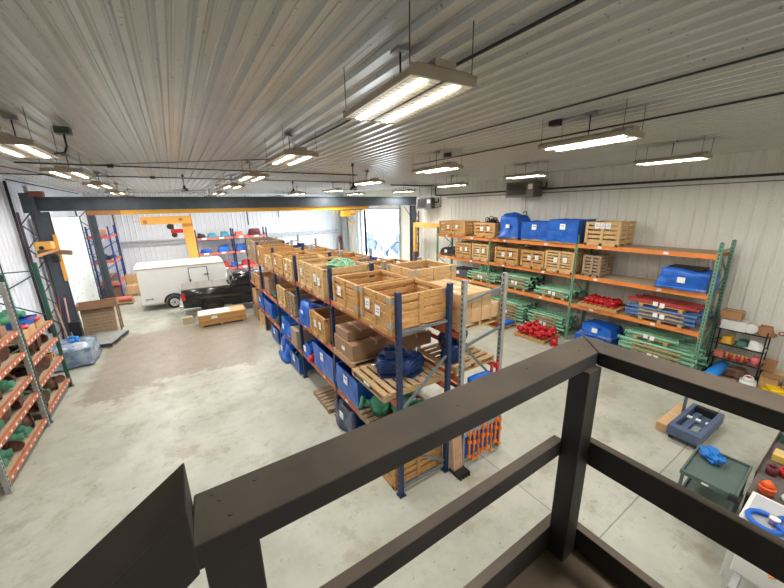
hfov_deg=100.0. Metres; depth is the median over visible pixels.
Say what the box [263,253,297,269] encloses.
wooden crate
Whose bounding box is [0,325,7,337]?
cardboard box
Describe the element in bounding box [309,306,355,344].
wooden crate
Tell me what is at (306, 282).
wooden crate
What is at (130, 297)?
roll
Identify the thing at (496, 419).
clamp
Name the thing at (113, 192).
fluorescent fixture
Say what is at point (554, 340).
valve
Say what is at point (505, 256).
wooden crate
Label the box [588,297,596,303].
valve
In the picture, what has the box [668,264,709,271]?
sheet
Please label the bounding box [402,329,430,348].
cardboard box
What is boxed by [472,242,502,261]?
wooden crate
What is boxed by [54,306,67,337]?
leaning pole
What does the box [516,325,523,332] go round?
valve
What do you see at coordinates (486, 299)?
cardboard box
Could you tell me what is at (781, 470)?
bottle
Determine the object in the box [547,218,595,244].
bin
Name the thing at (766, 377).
cardboard box
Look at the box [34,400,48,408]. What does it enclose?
pipe elbow
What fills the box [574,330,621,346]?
load
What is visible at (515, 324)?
wooden pallet
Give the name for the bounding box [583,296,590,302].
valve
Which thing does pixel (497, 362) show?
cylinder
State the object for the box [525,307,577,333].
bundle
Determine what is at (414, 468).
wooden crate
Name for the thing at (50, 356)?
cardboard box
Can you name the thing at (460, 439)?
plank
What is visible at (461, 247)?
wooden crate
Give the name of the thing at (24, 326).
rag
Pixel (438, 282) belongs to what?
cardboard box
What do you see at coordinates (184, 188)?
ceiling fan
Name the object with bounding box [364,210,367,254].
trim
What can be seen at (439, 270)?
wooden crate
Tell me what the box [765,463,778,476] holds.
rope coil
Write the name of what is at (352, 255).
wooden crate
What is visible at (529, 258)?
wooden crate
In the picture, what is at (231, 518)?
guardrail
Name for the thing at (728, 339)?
tool
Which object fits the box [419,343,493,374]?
wooden pallet
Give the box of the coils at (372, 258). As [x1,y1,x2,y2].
[358,255,376,261]
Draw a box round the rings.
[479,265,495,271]
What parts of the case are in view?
lid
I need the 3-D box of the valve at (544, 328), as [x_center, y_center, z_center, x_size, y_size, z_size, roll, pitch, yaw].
[5.874,1.357,12.682,0.307,0.236,0.253,-8,16,-26]
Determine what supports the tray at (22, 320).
on the cardboard box at (31, 329)
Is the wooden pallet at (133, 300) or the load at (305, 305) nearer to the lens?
the load at (305, 305)
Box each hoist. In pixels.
[167,224,182,236]
[333,209,364,224]
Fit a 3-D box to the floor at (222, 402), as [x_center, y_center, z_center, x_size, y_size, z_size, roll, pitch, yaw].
[-3.133,1.684,13.921,18.450,0.200,32.400,-10,17,-31]
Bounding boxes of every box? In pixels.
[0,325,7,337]
[7,323,35,335]
[8,329,29,343]
[33,317,43,327]
[44,351,55,360]
[52,125,72,154]
[99,228,107,235]
[102,284,124,298]
[110,273,121,281]
[125,273,137,283]
[126,283,139,293]
[182,315,193,324]
[197,304,245,327]
[251,270,271,281]
[264,275,290,294]
[290,325,316,348]
[334,331,394,361]
[335,320,373,341]
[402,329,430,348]
[430,280,446,284]
[439,279,459,282]
[442,284,460,288]
[452,308,470,324]
[453,282,474,286]
[453,289,471,309]
[457,288,481,307]
[468,286,491,304]
[471,306,480,322]
[481,304,490,319]
[490,299,499,316]
[720,308,745,320]
[756,370,783,387]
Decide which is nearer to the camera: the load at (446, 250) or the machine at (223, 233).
the load at (446, 250)
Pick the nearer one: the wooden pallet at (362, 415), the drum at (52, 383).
the wooden pallet at (362, 415)
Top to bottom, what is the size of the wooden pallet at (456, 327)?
0.130 m
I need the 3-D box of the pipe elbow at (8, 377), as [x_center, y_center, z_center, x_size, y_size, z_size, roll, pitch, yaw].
[-8.411,1.866,7.292,0.285,0.230,0.288,-4,15,-12]
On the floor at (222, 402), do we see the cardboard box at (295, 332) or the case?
the case
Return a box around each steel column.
[33,212,78,338]
[88,215,114,297]
[340,210,347,255]
[410,205,415,260]
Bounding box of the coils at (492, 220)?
[485,216,498,222]
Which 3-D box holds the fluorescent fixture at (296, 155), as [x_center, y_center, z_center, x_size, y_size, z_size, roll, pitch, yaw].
[-1.809,-2.594,5.820,0.580,0.467,1.238,-10,17,-31]
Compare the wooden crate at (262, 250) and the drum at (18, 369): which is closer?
the drum at (18, 369)
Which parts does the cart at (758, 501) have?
blue hose coil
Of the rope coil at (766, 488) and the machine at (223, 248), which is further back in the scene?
the machine at (223, 248)
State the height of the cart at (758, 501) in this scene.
1.046 m
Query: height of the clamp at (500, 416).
0.688 m
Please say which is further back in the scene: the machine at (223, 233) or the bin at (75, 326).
the machine at (223, 233)
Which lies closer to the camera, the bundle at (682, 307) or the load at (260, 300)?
the bundle at (682, 307)
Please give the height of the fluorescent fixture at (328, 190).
0.467 m
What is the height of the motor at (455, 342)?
0.506 m
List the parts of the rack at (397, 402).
post, post, post, post, post, post, post, upright frame, post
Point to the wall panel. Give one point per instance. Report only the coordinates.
(69, 230)
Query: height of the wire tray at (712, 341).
0.030 m
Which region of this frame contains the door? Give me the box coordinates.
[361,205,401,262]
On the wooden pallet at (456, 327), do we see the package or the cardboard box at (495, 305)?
the cardboard box at (495, 305)
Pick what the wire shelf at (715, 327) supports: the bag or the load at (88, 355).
the bag
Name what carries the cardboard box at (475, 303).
on the cardboard box at (476, 311)
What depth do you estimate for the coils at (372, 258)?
9.69 m
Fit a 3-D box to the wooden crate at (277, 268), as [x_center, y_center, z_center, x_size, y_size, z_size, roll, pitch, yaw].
[-3.237,-1.048,10.962,1.158,0.620,1.200,-10,17,-31]
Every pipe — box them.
[2,181,50,333]
[5,179,78,193]
[107,196,125,273]
[391,173,783,195]
[448,180,783,197]
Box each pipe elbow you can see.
[2,373,15,382]
[4,440,24,451]
[10,396,23,408]
[28,348,35,355]
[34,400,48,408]
[40,333,48,341]
[50,375,64,382]
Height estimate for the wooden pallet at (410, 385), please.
0.130 m
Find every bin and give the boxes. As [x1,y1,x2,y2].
[67,320,84,336]
[264,296,291,320]
[271,324,280,345]
[290,348,316,374]
[312,340,341,385]
[336,359,395,411]
[520,220,548,241]
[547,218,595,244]
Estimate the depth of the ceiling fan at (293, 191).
15.41 m
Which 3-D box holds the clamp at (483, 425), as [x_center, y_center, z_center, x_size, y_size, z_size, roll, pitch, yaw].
[1.814,2.864,6.578,0.101,0.688,0.072,-8,16,-24]
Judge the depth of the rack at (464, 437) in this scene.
6.61 m
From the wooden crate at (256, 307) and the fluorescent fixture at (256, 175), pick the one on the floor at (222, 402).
the wooden crate at (256, 307)
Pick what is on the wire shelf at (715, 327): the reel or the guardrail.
the reel
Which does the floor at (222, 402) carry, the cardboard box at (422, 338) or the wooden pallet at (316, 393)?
the wooden pallet at (316, 393)
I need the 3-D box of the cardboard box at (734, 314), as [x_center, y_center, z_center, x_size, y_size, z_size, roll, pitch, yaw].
[9.636,0.570,9.302,0.380,0.222,0.422,-10,17,-31]
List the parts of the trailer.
door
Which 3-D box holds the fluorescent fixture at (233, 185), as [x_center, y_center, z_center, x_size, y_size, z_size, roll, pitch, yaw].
[-5.994,-4.198,12.265,0.667,0.467,1.424,-10,17,-31]
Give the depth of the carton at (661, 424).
7.54 m
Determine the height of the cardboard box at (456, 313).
0.282 m
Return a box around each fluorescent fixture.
[0,106,60,158]
[38,154,95,178]
[82,171,115,188]
[106,183,128,194]
[120,189,136,196]
[202,189,216,196]
[208,185,226,194]
[219,174,244,188]
[233,161,269,181]
[265,124,318,165]
[288,186,306,194]
[322,182,344,191]
[343,0,476,124]
[345,190,364,194]
[349,169,384,184]
[392,184,415,192]
[412,151,462,173]
[435,176,468,187]
[503,160,548,178]
[538,98,646,151]
[632,137,713,165]
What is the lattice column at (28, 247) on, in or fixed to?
on the floor at (222, 402)
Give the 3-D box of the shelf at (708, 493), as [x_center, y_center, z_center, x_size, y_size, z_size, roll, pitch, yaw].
[5.194,3.347,5.405,1.000,0.070,0.650,-11,18,-33]
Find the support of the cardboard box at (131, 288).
on the wooden pallet
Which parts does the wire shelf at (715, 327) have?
post, post, post, post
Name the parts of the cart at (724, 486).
leg, leg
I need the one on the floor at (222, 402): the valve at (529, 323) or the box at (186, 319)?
the box at (186, 319)
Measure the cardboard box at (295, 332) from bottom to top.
0.552 m
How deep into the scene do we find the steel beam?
13.87 m
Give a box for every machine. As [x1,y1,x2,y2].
[197,233,205,237]
[200,249,212,253]
[207,233,216,237]
[217,244,230,251]
[220,231,229,236]
[234,231,243,235]
[236,243,245,250]
[241,259,254,265]
[248,228,260,234]
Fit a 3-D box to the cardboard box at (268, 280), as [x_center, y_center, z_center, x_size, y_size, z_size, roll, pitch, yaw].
[-4.520,-0.392,13.092,0.900,0.602,0.702,-10,17,-31]
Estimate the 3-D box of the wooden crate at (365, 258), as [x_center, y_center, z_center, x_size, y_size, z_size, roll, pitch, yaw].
[-0.711,-0.743,9.777,1.150,0.550,1.000,-10,17,-31]
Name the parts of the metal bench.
leg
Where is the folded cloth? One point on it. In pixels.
(314, 299)
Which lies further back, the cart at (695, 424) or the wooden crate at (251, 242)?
the wooden crate at (251, 242)
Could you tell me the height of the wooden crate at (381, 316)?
0.620 m
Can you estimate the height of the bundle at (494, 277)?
0.471 m
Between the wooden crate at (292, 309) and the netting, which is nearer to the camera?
the netting
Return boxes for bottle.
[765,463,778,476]
[778,466,783,477]
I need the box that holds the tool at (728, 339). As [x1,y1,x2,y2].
[719,335,734,344]
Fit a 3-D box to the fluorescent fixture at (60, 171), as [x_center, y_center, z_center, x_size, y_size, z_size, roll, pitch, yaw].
[-7.225,-2.882,7.351,0.667,0.467,1.424,-10,17,-31]
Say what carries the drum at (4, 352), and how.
on the rack at (7, 474)
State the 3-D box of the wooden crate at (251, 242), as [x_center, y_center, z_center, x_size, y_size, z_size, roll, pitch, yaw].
[-5.604,-1.982,14.491,1.158,0.850,1.900,-10,17,-31]
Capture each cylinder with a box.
[490,361,493,372]
[496,359,498,370]
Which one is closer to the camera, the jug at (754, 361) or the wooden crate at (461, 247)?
the jug at (754, 361)
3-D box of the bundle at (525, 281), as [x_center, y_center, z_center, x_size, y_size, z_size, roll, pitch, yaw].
[5.692,-0.559,14.370,1.060,0.622,1.704,-10,17,-31]
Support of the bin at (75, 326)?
on the floor at (222, 402)
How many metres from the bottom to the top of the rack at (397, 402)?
3.760 m
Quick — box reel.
[745,324,758,333]
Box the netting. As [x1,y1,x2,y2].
[326,258,358,273]
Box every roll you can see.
[105,295,132,301]
[704,360,729,375]
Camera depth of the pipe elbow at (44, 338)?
9.05 m
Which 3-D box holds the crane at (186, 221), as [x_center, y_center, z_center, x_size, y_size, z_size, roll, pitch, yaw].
[-12.787,-2.118,19.127,2.800,4.900,0.840,-10,17,-31]
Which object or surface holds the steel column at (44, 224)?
on the floor at (222, 402)
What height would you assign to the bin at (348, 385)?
0.714 m
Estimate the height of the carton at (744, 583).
0.900 m
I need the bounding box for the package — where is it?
[467,371,491,382]
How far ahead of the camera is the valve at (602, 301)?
11.38 m
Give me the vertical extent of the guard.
2.600 m
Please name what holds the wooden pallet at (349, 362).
on the rack at (397, 402)
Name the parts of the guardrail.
post, rail, rail, post, rail, rail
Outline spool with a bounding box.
[768,515,780,527]
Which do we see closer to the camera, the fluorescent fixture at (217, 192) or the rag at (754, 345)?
the rag at (754, 345)
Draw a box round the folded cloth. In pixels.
[309,297,322,302]
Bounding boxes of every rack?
[0,262,74,423]
[0,281,52,496]
[84,225,126,298]
[194,227,267,268]
[244,238,452,498]
[275,235,507,444]
[436,227,736,369]
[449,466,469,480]
[461,415,501,465]
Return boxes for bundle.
[467,268,507,283]
[491,295,536,322]
[501,270,544,291]
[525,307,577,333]
[534,283,586,300]
[618,331,711,369]
[625,301,712,328]
[625,325,693,346]
[627,294,713,313]
[732,339,749,348]
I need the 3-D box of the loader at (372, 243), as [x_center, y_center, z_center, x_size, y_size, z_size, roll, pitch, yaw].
[-2.422,-5.998,38.195,1.740,2.400,2.694,9,18,33]
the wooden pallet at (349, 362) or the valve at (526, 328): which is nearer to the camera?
the wooden pallet at (349, 362)
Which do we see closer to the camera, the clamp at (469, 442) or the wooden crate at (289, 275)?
the clamp at (469, 442)
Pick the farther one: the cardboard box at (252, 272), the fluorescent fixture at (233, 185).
the cardboard box at (252, 272)
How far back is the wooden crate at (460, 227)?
16.64 m
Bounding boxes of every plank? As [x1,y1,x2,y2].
[450,438,455,470]
[455,437,457,469]
[457,436,459,468]
[459,435,461,467]
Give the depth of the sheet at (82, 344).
11.25 m
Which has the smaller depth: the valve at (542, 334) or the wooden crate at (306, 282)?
the wooden crate at (306, 282)
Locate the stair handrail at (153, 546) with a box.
[50,463,199,587]
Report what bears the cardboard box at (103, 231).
on the rack at (114, 260)
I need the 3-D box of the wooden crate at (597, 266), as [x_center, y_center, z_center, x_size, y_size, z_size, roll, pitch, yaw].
[7.302,-1.029,11.681,0.900,0.750,0.600,-10,17,-31]
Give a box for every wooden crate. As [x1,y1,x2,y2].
[246,237,281,261]
[252,286,264,303]
[253,304,259,319]
[254,271,273,287]
[256,243,292,265]
[258,309,278,328]
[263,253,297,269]
[272,250,316,276]
[276,283,309,309]
[283,255,327,281]
[286,289,314,317]
[293,246,325,253]
[296,256,352,291]
[300,248,337,253]
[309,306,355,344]
[311,261,369,299]
[314,250,349,261]
[324,252,368,258]
[332,269,410,317]
[350,256,388,263]
[359,278,445,336]
[364,258,413,281]
[383,445,441,490]
[387,259,455,300]
[439,220,479,235]
[455,241,483,258]
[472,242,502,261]
[474,222,500,237]
[494,245,532,265]
[520,247,558,269]
[544,248,589,274]
[581,253,614,277]
[584,221,636,246]
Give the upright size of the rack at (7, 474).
3.645 m
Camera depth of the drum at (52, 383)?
9.04 m
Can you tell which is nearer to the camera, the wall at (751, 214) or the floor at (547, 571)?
the floor at (547, 571)
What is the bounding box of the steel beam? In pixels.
[18,186,415,212]
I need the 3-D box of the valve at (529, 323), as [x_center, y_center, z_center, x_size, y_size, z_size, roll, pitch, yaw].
[5.504,1.219,13.237,0.307,0.236,0.253,-7,16,-23]
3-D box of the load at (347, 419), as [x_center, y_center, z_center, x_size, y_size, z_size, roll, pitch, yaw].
[-0.720,2.725,7.919,1.252,0.738,1.284,-10,17,-31]
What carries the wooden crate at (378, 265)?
on the rack at (456, 381)
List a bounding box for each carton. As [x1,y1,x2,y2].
[655,403,688,432]
[713,348,725,357]
[720,318,750,332]
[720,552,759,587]
[771,448,783,464]
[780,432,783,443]
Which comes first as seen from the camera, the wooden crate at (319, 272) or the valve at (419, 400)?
the valve at (419, 400)
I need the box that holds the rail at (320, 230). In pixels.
[120,230,338,246]
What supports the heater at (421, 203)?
hanging from the ceiling
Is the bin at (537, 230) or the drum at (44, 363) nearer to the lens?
the drum at (44, 363)
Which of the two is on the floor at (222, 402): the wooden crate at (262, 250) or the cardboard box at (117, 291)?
the cardboard box at (117, 291)
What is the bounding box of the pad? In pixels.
[504,319,514,326]
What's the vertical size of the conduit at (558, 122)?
0.090 m
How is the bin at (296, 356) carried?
on the floor at (222, 402)
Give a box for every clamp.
[467,430,471,458]
[471,429,475,459]
[476,429,479,456]
[480,423,485,452]
[484,422,489,449]
[489,422,492,451]
[493,417,498,442]
[496,415,501,444]
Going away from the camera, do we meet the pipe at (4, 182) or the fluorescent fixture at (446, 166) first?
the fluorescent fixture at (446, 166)
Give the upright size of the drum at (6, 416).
0.362 m
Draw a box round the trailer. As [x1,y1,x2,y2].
[133,256,226,307]
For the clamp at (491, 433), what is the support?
hanging from the rack at (464, 437)
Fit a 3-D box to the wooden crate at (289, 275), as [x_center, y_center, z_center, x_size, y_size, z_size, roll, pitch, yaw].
[-2.598,-0.800,10.008,1.158,0.600,0.850,-10,17,-31]
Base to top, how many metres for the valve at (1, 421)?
0.334 m
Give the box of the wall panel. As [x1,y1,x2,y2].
[29,216,100,338]
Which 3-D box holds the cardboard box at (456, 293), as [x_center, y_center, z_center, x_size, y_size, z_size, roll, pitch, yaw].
[1.235,0.105,6.094,0.255,0.282,0.402,-10,17,-31]
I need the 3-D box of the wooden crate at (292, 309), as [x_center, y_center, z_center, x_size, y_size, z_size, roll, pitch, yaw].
[-2.640,0.238,10.391,1.100,0.680,0.750,-10,17,-31]
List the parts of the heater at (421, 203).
casing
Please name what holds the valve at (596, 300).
on the wooden pallet at (596, 307)
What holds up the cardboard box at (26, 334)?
on the rack at (55, 393)
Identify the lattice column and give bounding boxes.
[16,212,67,338]
[75,211,107,297]
[355,210,360,255]
[416,211,418,256]
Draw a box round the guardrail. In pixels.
[193,336,783,587]
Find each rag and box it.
[12,324,28,330]
[25,316,39,321]
[699,444,727,466]
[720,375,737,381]
[745,340,766,352]
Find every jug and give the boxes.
[739,375,756,386]
[749,356,760,366]
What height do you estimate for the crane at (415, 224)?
3.663 m
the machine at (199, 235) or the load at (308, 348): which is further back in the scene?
the machine at (199, 235)
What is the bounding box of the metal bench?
[739,431,783,514]
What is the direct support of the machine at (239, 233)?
on the rack at (263, 235)
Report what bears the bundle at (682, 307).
on the bundle at (689, 318)
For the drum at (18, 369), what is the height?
0.362 m
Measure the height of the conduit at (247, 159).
0.020 m
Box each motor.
[371,351,402,378]
[378,344,404,355]
[402,349,424,378]
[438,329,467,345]
[440,336,458,363]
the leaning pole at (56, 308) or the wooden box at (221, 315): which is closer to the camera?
the leaning pole at (56, 308)
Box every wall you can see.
[0,175,102,339]
[82,193,342,287]
[343,148,783,383]
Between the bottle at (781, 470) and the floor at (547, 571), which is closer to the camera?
the floor at (547, 571)
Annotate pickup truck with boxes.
[179,267,258,309]
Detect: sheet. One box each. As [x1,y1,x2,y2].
[56,341,93,350]
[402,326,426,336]
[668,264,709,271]
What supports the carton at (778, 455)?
on the metal bench
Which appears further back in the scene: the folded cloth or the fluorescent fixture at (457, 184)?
the fluorescent fixture at (457, 184)
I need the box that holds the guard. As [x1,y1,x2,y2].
[338,236,341,249]
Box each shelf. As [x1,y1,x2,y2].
[682,477,743,513]
[704,323,770,381]
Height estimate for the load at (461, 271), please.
0.388 m
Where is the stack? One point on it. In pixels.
(106, 339)
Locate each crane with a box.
[33,235,72,280]
[134,214,198,257]
[404,206,452,260]
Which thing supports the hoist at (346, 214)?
hanging from the runway
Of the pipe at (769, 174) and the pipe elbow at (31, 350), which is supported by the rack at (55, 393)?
the pipe elbow at (31, 350)
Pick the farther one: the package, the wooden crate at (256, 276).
the wooden crate at (256, 276)
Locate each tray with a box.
[5,314,36,329]
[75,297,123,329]
[708,350,763,368]
[711,337,768,353]
[714,323,768,338]
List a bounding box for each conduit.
[0,173,349,182]
[13,161,356,175]
[87,159,267,164]
[297,0,585,146]
[413,92,783,165]
[429,48,783,143]
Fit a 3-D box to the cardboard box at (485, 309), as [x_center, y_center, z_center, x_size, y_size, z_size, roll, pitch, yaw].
[1.686,0.299,6.443,0.255,0.282,0.402,-10,17,-31]
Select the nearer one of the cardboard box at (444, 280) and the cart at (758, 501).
the cart at (758, 501)
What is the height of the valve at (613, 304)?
0.205 m
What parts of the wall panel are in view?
edge trim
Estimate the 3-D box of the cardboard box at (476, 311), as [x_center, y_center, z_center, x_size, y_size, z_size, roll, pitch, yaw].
[1.464,0.340,6.305,0.255,0.282,0.402,-10,17,-31]
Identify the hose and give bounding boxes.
[67,336,78,342]
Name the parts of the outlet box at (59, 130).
cord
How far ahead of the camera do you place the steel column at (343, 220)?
29.99 m
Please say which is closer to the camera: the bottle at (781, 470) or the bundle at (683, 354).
the bottle at (781, 470)
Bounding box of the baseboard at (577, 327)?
[571,326,782,385]
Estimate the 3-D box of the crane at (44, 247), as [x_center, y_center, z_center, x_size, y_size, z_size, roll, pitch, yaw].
[-11.625,-1.078,11.137,0.874,1.700,2.420,-10,17,-31]
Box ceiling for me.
[0,0,783,193]
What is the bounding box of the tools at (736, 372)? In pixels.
[723,366,752,378]
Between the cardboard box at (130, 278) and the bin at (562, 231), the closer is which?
the bin at (562, 231)
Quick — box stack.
[93,329,129,347]
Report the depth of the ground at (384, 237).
57.54 m
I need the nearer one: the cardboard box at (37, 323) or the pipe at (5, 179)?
the cardboard box at (37, 323)
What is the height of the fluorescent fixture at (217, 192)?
0.467 m
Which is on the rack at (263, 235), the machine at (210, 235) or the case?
the machine at (210, 235)
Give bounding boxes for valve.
[0,311,8,317]
[0,314,10,325]
[0,380,14,391]
[0,419,3,427]
[0,448,13,458]
[2,458,8,466]
[3,432,24,446]
[13,422,31,434]
[15,306,25,317]
[308,353,313,362]
[359,392,412,416]
[411,398,424,405]
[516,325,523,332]
[523,326,531,332]
[524,321,531,326]
[527,328,533,335]
[533,326,540,331]
[537,331,546,337]
[540,326,547,331]
[545,331,551,338]
[550,337,557,346]
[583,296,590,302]
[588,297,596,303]
[593,298,601,304]
[598,299,605,305]
[603,300,610,306]
[609,301,617,307]
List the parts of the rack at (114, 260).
post, post, post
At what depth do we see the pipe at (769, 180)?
10.48 m
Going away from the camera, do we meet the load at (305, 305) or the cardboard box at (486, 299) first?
the cardboard box at (486, 299)
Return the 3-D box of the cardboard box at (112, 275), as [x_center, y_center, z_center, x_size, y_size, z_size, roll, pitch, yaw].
[-17.275,-1.034,20.378,0.700,0.352,1.002,-10,17,-31]
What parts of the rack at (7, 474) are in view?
post, foot plate, upright frame, post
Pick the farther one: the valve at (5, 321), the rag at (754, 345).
the rag at (754, 345)
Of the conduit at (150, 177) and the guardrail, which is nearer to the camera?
the guardrail
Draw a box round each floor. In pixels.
[0,288,778,587]
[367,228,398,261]
[506,549,620,587]
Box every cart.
[666,397,724,448]
[678,444,752,513]
[720,491,783,575]
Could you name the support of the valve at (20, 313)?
in the tray at (22, 320)
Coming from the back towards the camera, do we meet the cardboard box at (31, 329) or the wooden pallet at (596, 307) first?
the wooden pallet at (596, 307)
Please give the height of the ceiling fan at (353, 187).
0.750 m
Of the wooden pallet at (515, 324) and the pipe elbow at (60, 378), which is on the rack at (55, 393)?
the pipe elbow at (60, 378)
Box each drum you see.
[0,346,9,361]
[0,409,9,423]
[11,366,40,376]
[12,370,38,384]
[15,339,39,349]
[19,412,34,426]
[23,357,50,370]
[24,390,50,404]
[37,336,41,346]
[42,376,58,389]
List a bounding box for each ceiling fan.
[168,174,205,190]
[280,181,306,192]
[331,163,369,190]
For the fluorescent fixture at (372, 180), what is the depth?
11.37 m
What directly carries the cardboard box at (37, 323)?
on the rack at (55, 393)
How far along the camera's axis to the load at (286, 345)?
11.34 m
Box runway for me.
[86,206,368,214]
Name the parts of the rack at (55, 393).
post, upright frame, upright frame, post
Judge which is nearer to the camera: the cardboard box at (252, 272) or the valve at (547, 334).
the valve at (547, 334)
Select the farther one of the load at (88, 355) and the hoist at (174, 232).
the hoist at (174, 232)
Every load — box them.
[48,335,101,372]
[258,291,273,308]
[278,335,294,362]
[280,315,298,339]
[297,298,344,328]
[303,339,317,357]
[334,396,389,431]
[440,246,457,255]
[456,266,478,278]
[497,212,530,239]
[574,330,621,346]
[579,319,624,341]
[654,266,720,294]
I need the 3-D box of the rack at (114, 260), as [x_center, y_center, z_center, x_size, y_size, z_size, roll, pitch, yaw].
[-17.313,-1.971,20.113,1.030,4.300,2.490,-10,17,-31]
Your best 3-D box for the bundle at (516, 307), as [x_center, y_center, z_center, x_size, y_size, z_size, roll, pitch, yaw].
[5.503,0.657,15.028,1.052,0.873,1.969,-10,17,-31]
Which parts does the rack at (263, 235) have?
upright frame, upright frame, upright frame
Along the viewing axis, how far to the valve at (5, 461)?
6.36 m
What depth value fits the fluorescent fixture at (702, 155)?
7.02 m
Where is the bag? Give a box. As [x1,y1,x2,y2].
[756,324,776,337]
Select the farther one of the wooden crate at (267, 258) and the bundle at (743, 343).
the wooden crate at (267, 258)
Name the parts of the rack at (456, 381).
post, post, post, post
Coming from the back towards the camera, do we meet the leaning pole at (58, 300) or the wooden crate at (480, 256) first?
the wooden crate at (480, 256)
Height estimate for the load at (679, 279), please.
0.648 m
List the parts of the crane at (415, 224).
arm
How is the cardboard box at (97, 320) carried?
on the floor at (222, 402)
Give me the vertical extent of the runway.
0.173 m
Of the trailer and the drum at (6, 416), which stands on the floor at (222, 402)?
the trailer
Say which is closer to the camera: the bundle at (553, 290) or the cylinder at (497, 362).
the cylinder at (497, 362)
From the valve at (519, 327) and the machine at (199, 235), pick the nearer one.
the valve at (519, 327)
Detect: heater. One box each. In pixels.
[416,184,438,208]
[506,177,547,197]
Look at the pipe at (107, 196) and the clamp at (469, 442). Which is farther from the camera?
the pipe at (107, 196)
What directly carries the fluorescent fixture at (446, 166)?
hanging from the ceiling
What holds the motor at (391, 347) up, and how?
on the wooden pallet at (410, 385)
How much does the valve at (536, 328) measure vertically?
0.236 m
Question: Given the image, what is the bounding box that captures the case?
[760,384,783,395]
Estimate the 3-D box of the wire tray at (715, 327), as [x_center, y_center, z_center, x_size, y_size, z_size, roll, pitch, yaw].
[9.791,1.017,9.186,0.532,0.030,1.052,-10,17,-31]
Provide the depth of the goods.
19.58 m
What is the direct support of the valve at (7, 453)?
on the rack at (7, 474)
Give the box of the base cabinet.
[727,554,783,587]
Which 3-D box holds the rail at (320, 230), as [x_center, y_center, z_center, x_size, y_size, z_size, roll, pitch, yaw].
[-11.511,-4.536,26.070,15.707,0.310,0.100,-10,17,-31]
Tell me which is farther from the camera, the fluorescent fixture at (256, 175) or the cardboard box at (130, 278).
the cardboard box at (130, 278)
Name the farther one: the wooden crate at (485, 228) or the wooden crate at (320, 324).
the wooden crate at (485, 228)
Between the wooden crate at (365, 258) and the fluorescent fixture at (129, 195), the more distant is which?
the fluorescent fixture at (129, 195)
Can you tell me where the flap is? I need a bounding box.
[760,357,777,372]
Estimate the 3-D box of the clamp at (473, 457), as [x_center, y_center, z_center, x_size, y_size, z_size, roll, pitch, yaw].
[1.607,2.951,6.459,0.072,0.688,0.101,9,18,35]
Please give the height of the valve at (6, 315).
0.334 m
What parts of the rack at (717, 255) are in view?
post, post, post, upright frame, post, post, upright frame, post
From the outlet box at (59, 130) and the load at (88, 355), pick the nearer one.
the outlet box at (59, 130)
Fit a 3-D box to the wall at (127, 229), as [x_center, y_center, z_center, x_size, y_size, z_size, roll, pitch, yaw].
[-11.838,-4.675,26.032,17.850,6.300,0.030,-10,17,-31]
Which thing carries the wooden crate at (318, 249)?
on the rack at (456, 381)
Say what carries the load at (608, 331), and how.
on the load at (577, 333)
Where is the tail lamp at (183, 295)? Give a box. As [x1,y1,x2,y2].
[180,293,185,300]
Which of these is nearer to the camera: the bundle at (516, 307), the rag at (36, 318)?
the rag at (36, 318)
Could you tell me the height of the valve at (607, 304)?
0.205 m
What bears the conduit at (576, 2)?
attached to the ceiling
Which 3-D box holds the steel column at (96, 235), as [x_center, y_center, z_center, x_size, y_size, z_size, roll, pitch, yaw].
[-16.417,-2.254,18.560,0.400,5.600,0.420,-10,17,-31]
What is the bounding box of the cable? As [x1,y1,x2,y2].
[0,165,74,181]
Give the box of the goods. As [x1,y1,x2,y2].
[105,254,116,259]
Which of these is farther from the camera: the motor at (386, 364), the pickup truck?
the pickup truck
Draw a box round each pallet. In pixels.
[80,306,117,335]
[114,298,134,306]
[313,385,335,413]
[333,347,377,367]
[352,361,444,402]
[359,400,413,423]
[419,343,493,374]
[452,315,498,331]
[485,319,516,329]
[514,331,560,344]
[578,301,626,313]
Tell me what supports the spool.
on the cart at (758, 501)
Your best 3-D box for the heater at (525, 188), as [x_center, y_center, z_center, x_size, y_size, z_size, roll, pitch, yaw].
[5.696,-4.587,13.880,0.640,0.950,1.680,-10,17,-31]
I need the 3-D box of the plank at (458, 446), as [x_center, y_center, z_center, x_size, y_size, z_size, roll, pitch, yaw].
[1.248,2.824,6.336,0.045,1.158,0.190,-10,17,-31]
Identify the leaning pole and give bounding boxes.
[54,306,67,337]
[57,297,64,338]
[63,298,73,337]
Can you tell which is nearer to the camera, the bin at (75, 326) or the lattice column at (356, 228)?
the bin at (75, 326)
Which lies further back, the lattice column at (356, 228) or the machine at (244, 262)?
the lattice column at (356, 228)
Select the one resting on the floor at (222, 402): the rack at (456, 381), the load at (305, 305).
the rack at (456, 381)
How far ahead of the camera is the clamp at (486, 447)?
6.63 m
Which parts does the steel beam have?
plate, drive motor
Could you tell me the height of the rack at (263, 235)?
3.750 m
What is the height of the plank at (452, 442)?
1.158 m
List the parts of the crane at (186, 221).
arm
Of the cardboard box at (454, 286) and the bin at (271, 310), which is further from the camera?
the bin at (271, 310)
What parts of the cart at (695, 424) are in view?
handle, deck plate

